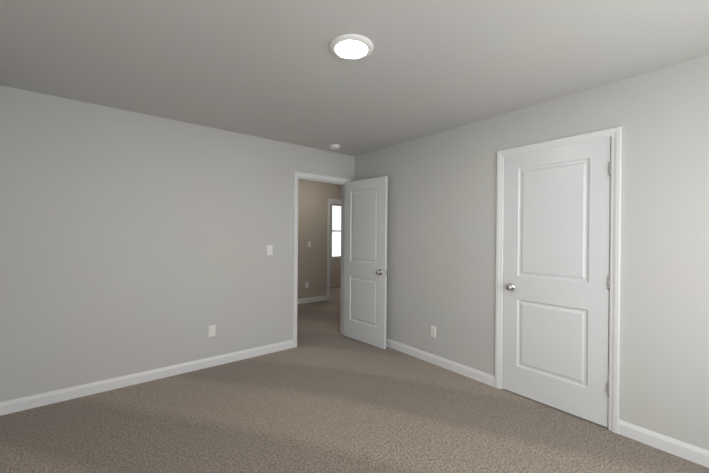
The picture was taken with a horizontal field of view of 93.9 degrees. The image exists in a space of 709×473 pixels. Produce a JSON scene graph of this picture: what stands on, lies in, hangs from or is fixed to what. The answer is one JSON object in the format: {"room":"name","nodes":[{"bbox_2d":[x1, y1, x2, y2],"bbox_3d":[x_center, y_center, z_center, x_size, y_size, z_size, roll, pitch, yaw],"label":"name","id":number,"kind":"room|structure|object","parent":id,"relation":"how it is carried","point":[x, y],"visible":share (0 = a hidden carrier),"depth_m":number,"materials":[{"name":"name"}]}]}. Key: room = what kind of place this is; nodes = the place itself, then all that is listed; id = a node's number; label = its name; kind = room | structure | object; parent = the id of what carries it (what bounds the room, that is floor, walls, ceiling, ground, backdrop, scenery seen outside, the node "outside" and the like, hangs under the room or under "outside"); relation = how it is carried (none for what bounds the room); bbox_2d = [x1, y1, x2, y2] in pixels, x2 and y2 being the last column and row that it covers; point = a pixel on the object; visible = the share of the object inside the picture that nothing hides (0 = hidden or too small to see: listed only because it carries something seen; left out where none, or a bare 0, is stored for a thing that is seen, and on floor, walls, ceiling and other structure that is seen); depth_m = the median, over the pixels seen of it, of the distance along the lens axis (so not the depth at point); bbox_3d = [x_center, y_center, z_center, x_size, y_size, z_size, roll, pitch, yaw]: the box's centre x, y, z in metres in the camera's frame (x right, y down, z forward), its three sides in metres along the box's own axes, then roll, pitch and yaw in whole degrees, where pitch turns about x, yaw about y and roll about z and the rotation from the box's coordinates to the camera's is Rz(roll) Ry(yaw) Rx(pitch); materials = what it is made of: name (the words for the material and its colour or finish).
{"room":"empty bedroom","nodes":[
{"label":"empty bedroom","id":0,"kind":"room"},
{"bbox_2d":[0,85,354,401],"bbox_3d":[-0.322,0.117,4.419,6.320,2.460,0.120,0,0,-39],"label":"wall","id":1,"kind":"structure","parent":0,"point":[132,242],"depth_m":2.98,"materials":[{"name":"grey paint"}]},
{"bbox_2d":[0,340,292,415],"bbox_3d":[-1.700,1.292,3.230,2.453,0.096,0.013,0,0,-39],"label":"baseboard","id":2,"kind":"structure","parent":1,"relation":"attached to","point":[33,401],"depth_m":2.97,"materials":[{"name":"white wood"}]},
{"bbox_2d":[208,325,215,336],"bbox_3d":[-1.470,0.976,3.415,0.070,0.115,0.009,0,0,-39],"label":"outlet","id":3,"kind":"object","parent":1,"relation":"attached to","point":[211,330],"visible":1,"depth_m":3.41,"materials":[{"name":"white plastic"}]},
{"bbox_2d":[267,245,272,254],"bbox_3d":[-0.971,0.159,3.805,0.070,0.115,0.019,0,0,-39],"label":"light switch","id":4,"kind":"object","parent":1,"relation":"attached to","point":[269,249],"visible":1,"depth_m":3.81,"materials":[{"name":"white plastic"}]},
{"bbox_2d":[293,171,350,347],"bbox_3d":[-0.436,0.280,4.316,0.869,2.134,0.137,0,0,-39],"label":"door frame","id":5,"kind":"structure","parent":1,"relation":"attached to","point":[295,219],"depth_m":4.08,"materials":[{"name":"white wood"}]},
{"bbox_2d":[343,176,387,348],"bbox_3d":[0.121,0.310,4.219,0.164,2.062,0.748,0,0,-43],"label":"entry door","id":6,"kind":"structure","parent":1,"relation":"in","point":[365,259],"depth_m":4.17,"materials":[{"name":"white wood"}]},
{"bbox_2d":[297,179,340,298],"bbox_3d":[-1.464,0.103,6.324,5.700,2.460,0.120,0,0,-39],"label":"wall","id":7,"kind":"structure","parent":0,"point":[313,197],"depth_m":6.75,"materials":[{"name":"paint"}]},
{"bbox_2d":[297,295,326,303],"bbox_3d":[-2.112,1.281,5.726,3.948,0.096,0.013,0,0,-39],"label":"baseboard","id":8,"kind":"structure","parent":7,"relation":"attached to","point":[311,299],"depth_m":6.72,"materials":[{"name":"white wood"}]},
{"bbox_2d":[327,199,340,299],"bbox_3d":[-0.224,0.273,7.239,0.884,2.134,0.018,0,0,-39],"label":"door frame","id":9,"kind":"structure","parent":7,"relation":"attached to","point":[328,240],"depth_m":6.97,"materials":[{"name":"white wood"}]},
{"bbox_2d":[332,203,340,286],"bbox_3d":[-1.119,0.100,8.364,2.600,2.460,0.120,0,0,-39],"label":"wall","id":10,"kind":"structure","parent":0,"point":[336,272],"depth_m":8.81,"materials":[{"name":"paint"}]},
{"bbox_2d":[329,203,340,286],"bbox_3d":[-0.434,0.229,8.852,0.780,2.210,0.084,0,0,-39],"label":"window frame","id":11,"kind":"structure","parent":10,"relation":"in","point":[331,258],"depth_m":8.68,"materials":[{"name":"grey"}]},
{"bbox_2d":[332,206,340,256],"bbox_3d":[-0.414,-0.141,8.925,0.560,1.350,0.010,0,0,-39],"label":"window","id":12,"kind":"structure","parent":11,"relation":"attached to","point":[336,225],"depth_m":8.86,"materials":[{"name":"white glass"}]},
{"bbox_2d":[0,286,708,472],"bbox_3d":[-0.025,1.390,4.137,6.440,0.080,8.090,0,0,-39],"label":"floor","id":13,"kind":"structure","parent":0,"point":[325,395],"depth_m":2.37,"materials":[{"name":"carpet"}]},
{"bbox_2d":[0,0,708,184],"bbox_3d":[-0.004,-1.149,4.130,6.440,0.080,8.090,0,0,-39],"label":"ceiling","id":14,"kind":"structure","parent":0,"point":[277,70],"depth_m":2.04,"materials":[{"name":"paint"}]},
{"bbox_2d":[329,144,339,149],"bbox_3d":[-0.242,-1.092,4.042,0.132,0.039,0.132,0,0,-39],"label":"smoke detector","id":15,"kind":"object","parent":14,"relation":"attached to","point":[334,146],"visible":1,"depth_m":4.00,"materials":[{"name":"white plastic"}]},
{"bbox_2d":[329,34,372,59],"bbox_3d":[-0.018,-1.086,1.927,0.256,0.035,0.256,0,0,-39],"label":"recessed light","id":16,"kind":"object","parent":14,"relation":"in","point":[351,46],"visible":0.96,"depth_m":1.89,"materials":[{"name":"white glass"}]},
{"bbox_2d":[355,55,708,450],"bbox_3d":[1.425,0.135,2.925,0.120,2.460,4.400,0,0,-39],"label":"wall","id":17,"kind":"structure","parent":0,"point":[441,230],"depth_m":2.29,"materials":[{"name":"grey paint"}]},
{"bbox_2d":[430,326,435,337],"bbox_3d":[0.840,1.019,3.540,0.009,0.115,0.070,0,0,-39],"label":"outlet","id":18,"kind":"object","parent":17,"relation":"attached to","point":[433,332],"visible":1,"depth_m":3.53,"materials":[{"name":"white plastic"}]},
{"bbox_2d":[386,338,494,386],"bbox_3d":[0.628,1.308,3.797,0.013,0.096,2.058,0,0,-39],"label":"baseboard","id":19,"kind":"structure","parent":17,"relation":"attached to","point":[477,375],"depth_m":3.42,"materials":[{"name":"white wood"}]},
{"bbox_2d":[503,138,610,426],"bbox_3d":[1.584,0.326,2.659,0.164,2.062,0.773,0,0,-39],"label":"closet door","id":20,"kind":"structure","parent":17,"relation":"in","point":[556,288],"depth_m":2.60,"materials":[{"name":"white wood"}]},
{"bbox_2d":[495,126,621,433],"bbox_3d":[1.615,0.321,2.688,0.120,2.092,0.810,0,0,-39],"label":"door frame","id":21,"kind":"structure","parent":17,"relation":"attached to","point":[503,260],"depth_m":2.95,"materials":[{"name":"white wood"}]},
{"bbox_2d":[618,420,708,467],"bbox_3d":[2.254,1.327,1.785,0.013,0.096,1.328,0,0,-39],"label":"baseboard","id":22,"kind":"structure","parent":17,"relation":"attached to","point":[687,451],"depth_m":2.11,"materials":[{"name":"white wood"}]}
]}

